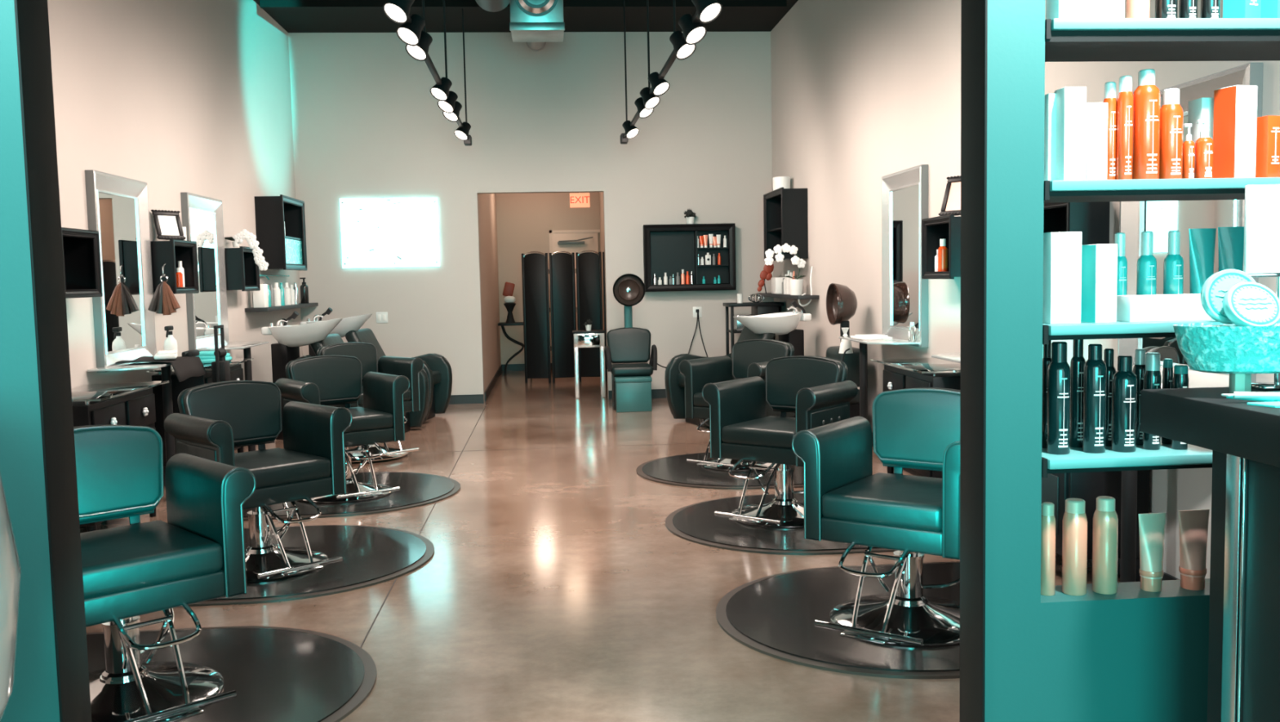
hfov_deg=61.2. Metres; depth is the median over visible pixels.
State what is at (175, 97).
wall
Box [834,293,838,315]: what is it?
grille
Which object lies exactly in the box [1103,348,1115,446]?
bottle
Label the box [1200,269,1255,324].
round tin
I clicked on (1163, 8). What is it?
bottle
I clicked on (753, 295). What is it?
wire basket
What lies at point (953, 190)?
picture
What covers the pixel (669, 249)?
upper cabinet
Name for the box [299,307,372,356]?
basin
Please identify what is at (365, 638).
trim
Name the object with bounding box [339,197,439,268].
wall screen
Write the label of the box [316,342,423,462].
salon chair
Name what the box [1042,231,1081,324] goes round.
carton
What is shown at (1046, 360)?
bottle
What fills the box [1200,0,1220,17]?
bottle
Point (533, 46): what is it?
ceiling light
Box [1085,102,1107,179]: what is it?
carton
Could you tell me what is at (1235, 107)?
carton
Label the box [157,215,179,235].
picture
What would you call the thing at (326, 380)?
salon chair
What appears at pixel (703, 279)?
bottle
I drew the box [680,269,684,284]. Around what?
bottle
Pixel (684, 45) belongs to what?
track light
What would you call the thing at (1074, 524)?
bottle
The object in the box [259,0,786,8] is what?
ceiling
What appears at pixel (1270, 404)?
leaflet
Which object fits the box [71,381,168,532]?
vanity cabinet
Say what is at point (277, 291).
bottle
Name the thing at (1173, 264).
bottle
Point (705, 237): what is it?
tube
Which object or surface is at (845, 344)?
bottle
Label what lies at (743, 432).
seat cushion
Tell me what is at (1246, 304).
round tin
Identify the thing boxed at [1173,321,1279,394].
crystal bowl
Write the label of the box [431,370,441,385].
seat cushion
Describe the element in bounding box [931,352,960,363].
shelf
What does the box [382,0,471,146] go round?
track light
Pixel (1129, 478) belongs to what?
shelf
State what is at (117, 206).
wall mirror
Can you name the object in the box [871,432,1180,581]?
baseboard
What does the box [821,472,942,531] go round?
seat cushion
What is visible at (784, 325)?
basin
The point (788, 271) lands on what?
bottle
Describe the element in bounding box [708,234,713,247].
tube
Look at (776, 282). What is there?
canister
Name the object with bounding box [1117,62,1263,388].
wall mirror
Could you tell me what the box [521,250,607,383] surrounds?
folding screen
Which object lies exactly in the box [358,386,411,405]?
seat cushion
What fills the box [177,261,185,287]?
bottle
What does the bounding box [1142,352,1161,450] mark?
bottle
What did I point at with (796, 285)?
orchid
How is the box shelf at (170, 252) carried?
attached to the wall at (175, 97)
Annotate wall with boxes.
[0,0,60,721]
[47,0,302,388]
[288,31,773,402]
[478,193,501,392]
[495,191,600,364]
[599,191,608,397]
[770,0,1279,579]
[984,0,1209,721]
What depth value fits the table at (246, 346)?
8.63 m
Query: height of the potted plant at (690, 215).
0.184 m
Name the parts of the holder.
frame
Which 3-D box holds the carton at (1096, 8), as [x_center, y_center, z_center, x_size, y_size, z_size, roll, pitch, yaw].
[0.980,-0.789,2.299,0.070,0.154,0.060,-2,4,-5]
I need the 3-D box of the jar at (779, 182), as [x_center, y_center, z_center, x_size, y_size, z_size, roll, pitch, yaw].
[1.437,-1.793,10.999,0.180,0.150,0.180,-2,4,-5]
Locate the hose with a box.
[798,266,813,306]
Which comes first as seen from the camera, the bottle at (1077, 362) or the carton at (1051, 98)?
the carton at (1051, 98)
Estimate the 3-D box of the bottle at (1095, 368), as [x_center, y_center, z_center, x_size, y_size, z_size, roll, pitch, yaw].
[0.993,0.081,2.366,0.046,0.236,0.047,-2,4,-5]
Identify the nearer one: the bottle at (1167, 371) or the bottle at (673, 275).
the bottle at (1167, 371)
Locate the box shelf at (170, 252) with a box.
[150,239,199,293]
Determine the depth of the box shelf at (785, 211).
10.42 m
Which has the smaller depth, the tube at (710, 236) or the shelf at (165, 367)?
the shelf at (165, 367)
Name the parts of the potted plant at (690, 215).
pot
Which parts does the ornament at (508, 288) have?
red panel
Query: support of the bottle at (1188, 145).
on the display shelf at (1202, 188)
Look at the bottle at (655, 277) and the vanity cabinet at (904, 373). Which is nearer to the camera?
the vanity cabinet at (904, 373)
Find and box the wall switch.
[376,311,387,323]
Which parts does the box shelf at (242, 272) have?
frame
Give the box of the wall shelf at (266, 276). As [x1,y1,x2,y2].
[259,275,289,279]
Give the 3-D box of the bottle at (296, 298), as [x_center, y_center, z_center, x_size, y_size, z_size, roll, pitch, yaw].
[-3.513,-0.691,11.051,0.050,0.220,0.050,-2,4,-5]
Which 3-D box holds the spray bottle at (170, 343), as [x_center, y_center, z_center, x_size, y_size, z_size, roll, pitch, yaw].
[-3.121,-0.128,7.189,0.084,0.210,0.109,-2,4,-5]
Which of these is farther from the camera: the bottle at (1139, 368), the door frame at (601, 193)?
the door frame at (601, 193)
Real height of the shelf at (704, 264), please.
0.012 m
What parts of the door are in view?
frame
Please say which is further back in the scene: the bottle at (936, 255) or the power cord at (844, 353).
the power cord at (844, 353)
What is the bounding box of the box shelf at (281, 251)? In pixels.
[254,194,307,271]
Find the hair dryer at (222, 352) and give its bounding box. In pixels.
[213,347,226,361]
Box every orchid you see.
[224,229,268,271]
[764,243,805,295]
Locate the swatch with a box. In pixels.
[147,263,180,315]
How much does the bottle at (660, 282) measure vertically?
0.120 m
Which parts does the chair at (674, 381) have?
armrest, armrest, backrest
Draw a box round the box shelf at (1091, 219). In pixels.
[1043,201,1110,244]
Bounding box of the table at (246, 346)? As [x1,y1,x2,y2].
[196,341,268,452]
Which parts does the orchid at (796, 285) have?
pot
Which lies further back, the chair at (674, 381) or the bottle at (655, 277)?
the bottle at (655, 277)
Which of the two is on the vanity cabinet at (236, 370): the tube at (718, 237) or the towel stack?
the towel stack
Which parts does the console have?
leg, leg, drawer, leg, leg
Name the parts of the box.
lid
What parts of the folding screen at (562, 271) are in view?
panel, panel, panel, post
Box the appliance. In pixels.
[733,314,755,331]
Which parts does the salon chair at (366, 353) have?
armrest, backrest, plate, seat, footrest frame, armrest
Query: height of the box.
0.345 m
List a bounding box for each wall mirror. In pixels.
[84,169,156,373]
[180,192,229,351]
[881,164,928,347]
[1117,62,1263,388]
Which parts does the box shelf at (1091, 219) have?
frame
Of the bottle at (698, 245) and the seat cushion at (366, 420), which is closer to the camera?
the seat cushion at (366, 420)
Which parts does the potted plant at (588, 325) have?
pot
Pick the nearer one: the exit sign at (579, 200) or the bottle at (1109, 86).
the bottle at (1109, 86)
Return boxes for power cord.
[688,311,707,357]
[841,348,849,361]
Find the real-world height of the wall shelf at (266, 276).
0.052 m
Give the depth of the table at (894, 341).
7.68 m
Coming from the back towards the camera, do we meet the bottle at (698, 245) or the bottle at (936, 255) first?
the bottle at (698, 245)
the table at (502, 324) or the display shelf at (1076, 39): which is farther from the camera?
the table at (502, 324)
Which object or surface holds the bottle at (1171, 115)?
on the display shelf at (1202, 188)
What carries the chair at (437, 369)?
on the floor
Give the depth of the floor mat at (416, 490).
6.71 m
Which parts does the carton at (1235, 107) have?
panel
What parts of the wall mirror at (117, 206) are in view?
glass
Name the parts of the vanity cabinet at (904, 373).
knob, leg, drawer, glass, drawer, cupboard door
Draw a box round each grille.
[618,280,638,299]
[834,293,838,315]
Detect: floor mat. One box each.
[86,626,377,721]
[179,524,434,607]
[243,471,460,520]
[635,452,803,489]
[665,493,897,555]
[715,561,959,679]
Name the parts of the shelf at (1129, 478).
post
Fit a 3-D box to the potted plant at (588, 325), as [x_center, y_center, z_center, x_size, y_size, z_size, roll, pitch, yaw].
[-0.580,-0.414,12.282,0.108,0.141,0.117,0,5,17]
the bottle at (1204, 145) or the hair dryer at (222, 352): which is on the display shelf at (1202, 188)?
the bottle at (1204, 145)
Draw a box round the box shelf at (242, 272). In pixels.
[224,246,260,291]
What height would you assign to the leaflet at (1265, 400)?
0.006 m
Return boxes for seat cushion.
[80,520,222,599]
[234,448,331,488]
[343,407,393,433]
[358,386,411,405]
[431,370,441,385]
[610,363,653,376]
[677,373,684,387]
[693,392,709,407]
[721,416,795,448]
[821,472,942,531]
[849,389,859,404]
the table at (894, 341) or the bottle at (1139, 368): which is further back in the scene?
the table at (894, 341)
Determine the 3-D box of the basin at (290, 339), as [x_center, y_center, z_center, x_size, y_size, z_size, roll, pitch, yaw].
[-2.891,0.124,9.441,0.687,1.117,0.494,0,5,15]
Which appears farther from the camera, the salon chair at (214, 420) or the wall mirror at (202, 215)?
the wall mirror at (202, 215)
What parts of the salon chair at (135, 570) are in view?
backrest, footrest frame, seat, plate, pump lever, armrest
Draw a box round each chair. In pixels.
[0,471,21,721]
[73,425,256,721]
[164,380,352,582]
[275,355,409,503]
[296,333,429,432]
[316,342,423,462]
[345,328,452,421]
[604,273,657,410]
[664,326,775,428]
[679,339,795,471]
[702,355,857,528]
[791,387,959,646]
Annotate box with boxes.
[614,376,652,413]
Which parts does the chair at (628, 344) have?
armrest, stem, backrest, armrest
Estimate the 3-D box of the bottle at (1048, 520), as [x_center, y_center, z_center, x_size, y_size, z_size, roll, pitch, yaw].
[0.895,0.412,2.378,0.033,0.203,0.033,-2,4,-5]
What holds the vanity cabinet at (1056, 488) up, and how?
on the floor
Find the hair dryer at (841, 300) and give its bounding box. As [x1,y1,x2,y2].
[826,283,859,417]
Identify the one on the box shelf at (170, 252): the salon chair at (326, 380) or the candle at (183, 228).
the candle at (183, 228)
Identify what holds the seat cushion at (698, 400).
on the salon chair at (750, 358)
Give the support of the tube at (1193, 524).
on the wall at (1133, 654)
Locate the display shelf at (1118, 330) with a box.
[1042,318,1217,344]
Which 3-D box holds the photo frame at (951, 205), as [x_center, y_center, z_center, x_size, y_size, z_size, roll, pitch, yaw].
[1.886,-0.981,6.416,0.109,0.238,0.224,-4,5,-32]
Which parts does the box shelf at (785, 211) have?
frame, shelf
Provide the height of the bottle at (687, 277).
0.180 m
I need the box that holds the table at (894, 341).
[839,335,919,420]
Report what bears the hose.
hanging from the wall ledge at (767, 295)
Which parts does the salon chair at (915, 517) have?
armrest, footrest frame, seat, plate, backrest, pump lever, armrest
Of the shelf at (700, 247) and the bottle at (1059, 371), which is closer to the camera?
the bottle at (1059, 371)
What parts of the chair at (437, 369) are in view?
backrest, armrest, armrest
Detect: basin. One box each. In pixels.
[261,311,342,439]
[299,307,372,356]
[733,300,811,417]
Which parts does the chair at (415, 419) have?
backrest, armrest, armrest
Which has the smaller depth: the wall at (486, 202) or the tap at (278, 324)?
the tap at (278, 324)
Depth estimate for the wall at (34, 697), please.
2.12 m
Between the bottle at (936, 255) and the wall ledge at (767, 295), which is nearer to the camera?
the bottle at (936, 255)
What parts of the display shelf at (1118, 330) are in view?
rail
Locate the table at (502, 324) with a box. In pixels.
[497,322,524,376]
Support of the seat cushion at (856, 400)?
on the hair dryer at (841, 300)
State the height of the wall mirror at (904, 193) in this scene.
1.197 m
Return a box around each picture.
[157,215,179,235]
[945,182,960,211]
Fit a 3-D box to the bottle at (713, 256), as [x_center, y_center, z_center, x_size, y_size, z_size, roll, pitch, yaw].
[0.815,-1.123,11.960,0.036,0.120,0.036,-2,4,-5]
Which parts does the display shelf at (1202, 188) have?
rail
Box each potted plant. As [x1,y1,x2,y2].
[583,319,592,331]
[684,208,695,224]
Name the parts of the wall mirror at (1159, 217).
glass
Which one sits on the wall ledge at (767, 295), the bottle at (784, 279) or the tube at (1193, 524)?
the bottle at (784, 279)
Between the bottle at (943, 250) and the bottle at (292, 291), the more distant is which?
the bottle at (292, 291)
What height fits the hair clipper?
0.047 m
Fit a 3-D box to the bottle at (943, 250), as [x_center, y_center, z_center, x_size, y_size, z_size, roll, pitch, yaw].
[1.832,-0.632,6.551,0.060,0.212,0.060,-2,4,-5]
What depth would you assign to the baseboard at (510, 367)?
15.49 m
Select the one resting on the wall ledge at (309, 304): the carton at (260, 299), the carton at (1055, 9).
the carton at (260, 299)
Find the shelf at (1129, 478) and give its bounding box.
[1120,383,1162,582]
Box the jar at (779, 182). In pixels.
[772,176,790,191]
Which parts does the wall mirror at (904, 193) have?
glass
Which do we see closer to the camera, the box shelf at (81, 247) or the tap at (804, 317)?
the box shelf at (81, 247)
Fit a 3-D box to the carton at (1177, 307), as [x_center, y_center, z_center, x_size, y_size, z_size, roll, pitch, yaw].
[1.141,-0.116,2.363,0.183,0.057,0.060,-2,4,-5]
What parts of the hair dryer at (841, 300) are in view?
backrest, stem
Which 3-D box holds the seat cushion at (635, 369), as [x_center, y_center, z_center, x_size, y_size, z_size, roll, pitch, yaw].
[-0.090,0.090,11.198,0.420,0.100,0.420,-2,4,-5]
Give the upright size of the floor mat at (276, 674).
0.016 m
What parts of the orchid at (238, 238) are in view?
pot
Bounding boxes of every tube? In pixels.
[699,235,703,248]
[703,235,707,248]
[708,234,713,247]
[712,236,716,247]
[715,235,720,247]
[1138,513,1165,592]
[1177,509,1209,591]
[1188,228,1216,318]
[1217,226,1244,271]
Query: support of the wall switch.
attached to the wall at (367, 122)
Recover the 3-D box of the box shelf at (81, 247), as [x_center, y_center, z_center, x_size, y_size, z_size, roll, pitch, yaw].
[-3.108,-0.525,5.845,0.194,0.369,0.484,-2,4,-5]
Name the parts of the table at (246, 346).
glass, post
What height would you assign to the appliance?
0.170 m
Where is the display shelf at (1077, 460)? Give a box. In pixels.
[1041,438,1212,478]
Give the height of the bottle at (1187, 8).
0.148 m
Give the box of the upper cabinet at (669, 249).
[642,223,736,292]
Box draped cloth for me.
[115,356,206,382]
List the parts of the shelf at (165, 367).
glass, post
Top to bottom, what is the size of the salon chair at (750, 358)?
0.873 m
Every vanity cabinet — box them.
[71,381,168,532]
[146,358,253,487]
[870,357,959,478]
[1041,470,1149,582]
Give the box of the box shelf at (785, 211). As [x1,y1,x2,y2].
[763,186,808,261]
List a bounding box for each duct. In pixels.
[475,0,511,12]
[509,0,564,42]
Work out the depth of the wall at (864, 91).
8.20 m
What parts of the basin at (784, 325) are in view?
bowl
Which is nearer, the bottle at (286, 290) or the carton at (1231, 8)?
the carton at (1231, 8)
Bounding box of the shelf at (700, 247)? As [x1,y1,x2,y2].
[697,247,728,248]
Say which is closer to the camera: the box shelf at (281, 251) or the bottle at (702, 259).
the box shelf at (281, 251)
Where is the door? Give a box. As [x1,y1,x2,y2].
[549,229,599,330]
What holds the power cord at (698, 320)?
hanging from the wall at (367, 122)
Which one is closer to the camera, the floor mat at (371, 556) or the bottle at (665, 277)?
the floor mat at (371, 556)
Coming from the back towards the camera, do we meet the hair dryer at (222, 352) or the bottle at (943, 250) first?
the hair dryer at (222, 352)
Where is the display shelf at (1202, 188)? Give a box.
[1044,177,1279,202]
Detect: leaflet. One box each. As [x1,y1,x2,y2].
[1226,391,1279,402]
[1247,401,1279,408]
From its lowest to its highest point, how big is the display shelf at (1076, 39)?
0.045 m
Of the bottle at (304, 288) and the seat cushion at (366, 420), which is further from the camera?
the bottle at (304, 288)
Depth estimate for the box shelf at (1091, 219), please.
4.80 m
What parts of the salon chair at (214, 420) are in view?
panel, armrest, backrest, pump lever, plate, footrest frame, seat, armrest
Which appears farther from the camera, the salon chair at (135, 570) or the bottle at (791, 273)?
the bottle at (791, 273)
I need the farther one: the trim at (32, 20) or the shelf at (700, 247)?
the shelf at (700, 247)
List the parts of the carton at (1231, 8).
panel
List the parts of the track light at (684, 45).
rod, rod, rail, rod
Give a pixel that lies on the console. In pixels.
(593, 338)
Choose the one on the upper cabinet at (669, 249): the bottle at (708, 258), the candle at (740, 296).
the bottle at (708, 258)
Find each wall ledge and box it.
[244,302,318,312]
[756,293,819,299]
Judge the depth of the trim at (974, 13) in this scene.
2.32 m
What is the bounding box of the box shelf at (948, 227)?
[921,214,960,279]
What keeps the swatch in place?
hanging from the box shelf at (170, 252)
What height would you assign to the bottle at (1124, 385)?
0.210 m
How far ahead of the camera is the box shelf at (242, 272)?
8.93 m
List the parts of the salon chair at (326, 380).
panel, armrest, backrest, plate, pump lever, footrest frame, seat, armrest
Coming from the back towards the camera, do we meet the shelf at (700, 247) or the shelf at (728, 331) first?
the shelf at (700, 247)
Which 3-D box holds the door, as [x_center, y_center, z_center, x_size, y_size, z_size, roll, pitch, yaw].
[-0.940,-0.904,16.039,0.755,2.070,0.230,-2,4,-5]
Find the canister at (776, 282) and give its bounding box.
[771,277,784,293]
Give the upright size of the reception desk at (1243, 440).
1.100 m
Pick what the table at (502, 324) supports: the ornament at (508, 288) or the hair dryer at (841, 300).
the ornament at (508, 288)
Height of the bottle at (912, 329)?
0.130 m
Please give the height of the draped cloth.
0.137 m
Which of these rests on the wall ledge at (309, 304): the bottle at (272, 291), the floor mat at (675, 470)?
the bottle at (272, 291)
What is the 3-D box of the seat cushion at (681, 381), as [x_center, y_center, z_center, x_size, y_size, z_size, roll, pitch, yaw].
[0.670,0.175,9.891,0.520,0.130,0.500,-3,5,-22]
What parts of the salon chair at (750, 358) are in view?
seat, armrest, footrest frame, plate, backrest, armrest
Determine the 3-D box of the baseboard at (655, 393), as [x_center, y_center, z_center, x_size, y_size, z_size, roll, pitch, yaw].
[-1.066,0.399,12.000,5.188,0.100,0.014,-2,4,-5]
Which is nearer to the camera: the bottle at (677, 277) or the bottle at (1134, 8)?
the bottle at (1134, 8)
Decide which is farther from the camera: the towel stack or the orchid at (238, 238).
the orchid at (238, 238)
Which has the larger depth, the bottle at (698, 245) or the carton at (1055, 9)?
the bottle at (698, 245)
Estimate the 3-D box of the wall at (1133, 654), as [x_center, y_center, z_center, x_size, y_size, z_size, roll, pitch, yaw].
[2.744,-0.905,2.429,4.098,4.016,0.120,-2,4,-5]
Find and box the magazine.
[850,333,892,339]
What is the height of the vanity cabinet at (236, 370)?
0.797 m
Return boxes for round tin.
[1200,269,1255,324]
[1222,281,1279,326]
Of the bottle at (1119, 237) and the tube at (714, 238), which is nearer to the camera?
the bottle at (1119, 237)
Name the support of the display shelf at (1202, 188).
attached to the wall at (1133, 654)
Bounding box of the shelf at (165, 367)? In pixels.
[87,362,175,462]
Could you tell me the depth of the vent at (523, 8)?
9.24 m
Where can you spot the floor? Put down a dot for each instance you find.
(555, 586)
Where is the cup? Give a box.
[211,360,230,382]
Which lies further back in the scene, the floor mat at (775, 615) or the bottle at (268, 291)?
the bottle at (268, 291)
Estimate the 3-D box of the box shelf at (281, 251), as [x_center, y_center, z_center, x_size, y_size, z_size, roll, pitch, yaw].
[-3.462,-1.224,10.472,0.259,0.694,0.894,-2,4,-5]
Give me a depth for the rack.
11.46 m
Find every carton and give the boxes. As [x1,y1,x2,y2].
[253,284,268,307]
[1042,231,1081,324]
[1044,93,1056,181]
[1046,0,1088,19]
[1054,86,1086,180]
[1080,244,1117,323]
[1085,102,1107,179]
[1087,0,1124,17]
[1116,293,1210,322]
[1187,97,1213,142]
[1213,84,1257,177]
[1222,0,1261,17]
[1255,115,1279,177]
[1260,0,1279,17]
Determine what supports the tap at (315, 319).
on the basin at (346, 325)
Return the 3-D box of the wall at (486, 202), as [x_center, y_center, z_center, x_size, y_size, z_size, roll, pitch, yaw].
[-1.990,-1.066,14.009,0.118,2.750,4.070,-2,4,-5]
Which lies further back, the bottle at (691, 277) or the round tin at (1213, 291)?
the bottle at (691, 277)
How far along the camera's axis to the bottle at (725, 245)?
11.94 m
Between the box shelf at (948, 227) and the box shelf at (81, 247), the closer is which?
the box shelf at (81, 247)
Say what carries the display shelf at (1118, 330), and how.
attached to the wall at (1133, 654)
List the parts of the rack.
post, post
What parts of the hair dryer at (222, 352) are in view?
handle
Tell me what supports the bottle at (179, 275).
in the box shelf at (170, 252)
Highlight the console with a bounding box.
[572,329,605,398]
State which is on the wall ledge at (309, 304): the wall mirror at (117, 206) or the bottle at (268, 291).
the bottle at (268, 291)
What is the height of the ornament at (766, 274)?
0.336 m
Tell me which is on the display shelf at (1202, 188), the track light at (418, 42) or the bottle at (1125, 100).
the bottle at (1125, 100)
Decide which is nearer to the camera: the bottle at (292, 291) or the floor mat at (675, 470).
the floor mat at (675, 470)
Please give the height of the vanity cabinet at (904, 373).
0.797 m
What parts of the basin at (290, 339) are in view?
bowl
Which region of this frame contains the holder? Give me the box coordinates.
[211,324,230,382]
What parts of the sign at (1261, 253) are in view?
panel, post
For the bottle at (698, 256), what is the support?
on the upper cabinet at (669, 249)
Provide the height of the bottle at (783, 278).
0.160 m
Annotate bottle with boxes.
[164,325,177,356]
[176,267,182,287]
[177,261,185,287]
[267,284,271,306]
[269,284,275,306]
[273,283,280,306]
[279,283,284,306]
[283,282,290,305]
[289,284,295,304]
[293,282,298,304]
[299,277,309,303]
[653,274,657,284]
[657,277,662,284]
[663,272,667,284]
[668,276,671,284]
[671,274,675,284]
[675,272,679,284]
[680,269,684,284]
[685,271,689,284]
[689,271,693,284]
[697,235,699,248]
[697,254,700,265]
[700,257,703,265]
[702,276,705,284]
[705,253,711,265]
[711,253,715,265]
[717,253,720,264]
[717,275,720,283]
[723,235,727,247]
[782,278,784,293]
[783,274,786,294]
[786,270,790,294]
[788,272,793,294]
[839,328,853,353]
[908,322,915,342]
[934,249,937,271]
[937,239,947,271]
[1040,502,1055,596]
[1041,340,1051,448]
[1046,342,1071,454]
[1062,497,1087,595]
[1070,339,1085,448]
[1082,344,1106,453]
[1092,496,1118,595]
[1102,81,1116,179]
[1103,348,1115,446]
[1111,355,1137,453]
[1114,232,1127,295]
[1115,75,1133,179]
[1125,0,1150,17]
[1132,69,1160,179]
[1132,349,1145,445]
[1136,231,1156,295]
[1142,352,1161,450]
[1155,0,1177,17]
[1159,88,1183,178]
[1161,359,1173,444]
[1163,231,1183,294]
[1171,364,1188,449]
[1178,0,1197,17]
[1182,123,1195,178]
[1194,119,1213,178]
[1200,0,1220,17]
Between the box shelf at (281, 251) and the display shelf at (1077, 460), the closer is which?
the display shelf at (1077, 460)
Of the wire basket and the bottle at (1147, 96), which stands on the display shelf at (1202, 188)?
the bottle at (1147, 96)
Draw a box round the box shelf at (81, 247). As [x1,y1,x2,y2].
[61,226,102,298]
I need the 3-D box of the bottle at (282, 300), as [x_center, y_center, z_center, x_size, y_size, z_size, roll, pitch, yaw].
[-3.466,-0.647,10.475,0.050,0.220,0.050,-2,4,-5]
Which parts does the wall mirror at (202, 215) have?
glass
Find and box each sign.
[569,192,590,208]
[1243,184,1279,391]
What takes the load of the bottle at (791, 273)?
on the wall ledge at (767, 295)
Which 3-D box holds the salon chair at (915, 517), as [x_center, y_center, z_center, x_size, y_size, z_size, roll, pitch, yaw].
[0.986,0.566,4.070,0.698,0.873,0.750,2,5,35]
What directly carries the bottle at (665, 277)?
in the upper cabinet at (669, 249)
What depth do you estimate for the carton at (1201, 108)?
2.39 m
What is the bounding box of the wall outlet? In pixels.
[693,306,702,317]
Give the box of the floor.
[80,369,1119,721]
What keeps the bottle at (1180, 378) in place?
on the display shelf at (1077, 460)
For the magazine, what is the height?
0.020 m
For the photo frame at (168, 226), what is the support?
on the box shelf at (170, 252)
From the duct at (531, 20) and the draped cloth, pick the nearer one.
the draped cloth
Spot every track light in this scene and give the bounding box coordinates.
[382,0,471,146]
[620,0,722,144]
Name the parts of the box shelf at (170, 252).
frame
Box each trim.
[13,0,91,721]
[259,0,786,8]
[360,404,700,648]
[960,0,987,721]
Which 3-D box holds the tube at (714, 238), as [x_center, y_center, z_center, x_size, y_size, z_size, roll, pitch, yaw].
[0.827,-1.312,11.947,0.038,0.120,0.038,2,5,35]
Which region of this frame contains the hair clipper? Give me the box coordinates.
[182,350,199,356]
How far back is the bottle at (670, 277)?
11.92 m
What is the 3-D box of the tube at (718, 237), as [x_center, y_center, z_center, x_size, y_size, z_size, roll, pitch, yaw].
[0.867,-1.323,11.949,0.038,0.140,0.038,2,5,35]
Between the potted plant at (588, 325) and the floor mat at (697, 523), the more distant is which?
the potted plant at (588, 325)
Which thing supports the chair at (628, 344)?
on the floor
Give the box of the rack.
[723,302,783,355]
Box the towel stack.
[195,351,231,364]
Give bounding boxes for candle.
[182,226,186,240]
[737,293,742,303]
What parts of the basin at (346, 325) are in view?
bowl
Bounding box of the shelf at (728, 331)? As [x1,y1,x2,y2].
[727,329,741,333]
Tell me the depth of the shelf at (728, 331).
11.46 m
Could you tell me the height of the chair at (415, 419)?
0.900 m
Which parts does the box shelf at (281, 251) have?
shelf, pane, frame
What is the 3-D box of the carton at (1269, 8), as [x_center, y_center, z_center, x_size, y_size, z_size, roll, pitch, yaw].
[1.365,-0.800,2.329,0.045,0.156,0.061,-2,5,-16]
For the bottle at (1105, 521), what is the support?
on the wall at (1133, 654)
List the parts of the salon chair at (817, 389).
armrest, seat, footrest frame, plate, pump lever, backrest, armrest, panel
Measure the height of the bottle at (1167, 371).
0.193 m
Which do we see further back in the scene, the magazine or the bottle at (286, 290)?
the bottle at (286, 290)
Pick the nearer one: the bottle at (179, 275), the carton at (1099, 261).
the carton at (1099, 261)
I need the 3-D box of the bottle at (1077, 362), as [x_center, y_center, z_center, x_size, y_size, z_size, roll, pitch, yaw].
[0.986,0.070,2.440,0.032,0.249,0.033,-2,4,-5]
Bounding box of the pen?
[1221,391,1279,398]
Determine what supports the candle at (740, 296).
on the rack
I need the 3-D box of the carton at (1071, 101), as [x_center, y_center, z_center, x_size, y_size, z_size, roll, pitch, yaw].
[0.920,-0.482,2.317,0.048,0.200,0.048,-2,4,-5]
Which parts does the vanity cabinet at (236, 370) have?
leg, glass, drawer, drawer, leg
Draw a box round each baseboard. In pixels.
[448,389,666,404]
[484,363,551,401]
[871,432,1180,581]
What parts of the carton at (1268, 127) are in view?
panel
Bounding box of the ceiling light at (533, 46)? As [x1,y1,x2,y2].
[525,41,546,51]
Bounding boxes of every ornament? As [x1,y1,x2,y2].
[502,282,515,323]
[757,263,773,293]
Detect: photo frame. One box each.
[151,209,186,239]
[937,175,960,216]
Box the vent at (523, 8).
[515,0,557,17]
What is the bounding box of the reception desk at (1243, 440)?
[1140,386,1279,721]
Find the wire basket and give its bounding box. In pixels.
[747,293,764,302]
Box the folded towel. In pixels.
[154,350,177,359]
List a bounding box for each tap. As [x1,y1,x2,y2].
[269,319,288,326]
[299,314,323,324]
[787,306,811,321]
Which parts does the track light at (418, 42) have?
rod, rail, rod, rod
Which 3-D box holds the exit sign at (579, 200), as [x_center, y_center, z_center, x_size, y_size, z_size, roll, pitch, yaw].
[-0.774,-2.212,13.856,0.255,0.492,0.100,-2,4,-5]
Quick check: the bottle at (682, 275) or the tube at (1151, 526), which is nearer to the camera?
the tube at (1151, 526)
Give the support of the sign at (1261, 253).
on the reception desk at (1243, 440)
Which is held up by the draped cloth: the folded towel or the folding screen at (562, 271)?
the folded towel
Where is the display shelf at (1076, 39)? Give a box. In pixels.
[1044,17,1279,62]
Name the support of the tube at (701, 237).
on the upper cabinet at (669, 249)
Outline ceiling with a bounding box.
[253,0,798,32]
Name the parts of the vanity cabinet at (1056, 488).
cupboard door, leg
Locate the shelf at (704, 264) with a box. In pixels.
[697,264,728,266]
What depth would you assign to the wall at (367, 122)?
11.80 m
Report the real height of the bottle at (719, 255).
0.130 m
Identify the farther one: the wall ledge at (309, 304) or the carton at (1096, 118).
the wall ledge at (309, 304)
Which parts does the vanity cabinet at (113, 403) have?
leg, drawer, knob, glass, drawer, knob, leg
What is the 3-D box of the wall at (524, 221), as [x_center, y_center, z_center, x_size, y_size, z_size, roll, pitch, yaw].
[-1.344,-1.246,16.156,1.754,2.750,0.120,-2,4,-5]
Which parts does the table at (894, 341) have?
post, glass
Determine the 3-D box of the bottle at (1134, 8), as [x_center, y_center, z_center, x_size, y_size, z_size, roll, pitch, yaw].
[1.060,-0.810,2.304,0.046,0.192,0.046,-2,4,-5]
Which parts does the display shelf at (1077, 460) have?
rail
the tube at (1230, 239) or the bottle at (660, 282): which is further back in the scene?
the bottle at (660, 282)
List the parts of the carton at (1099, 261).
panel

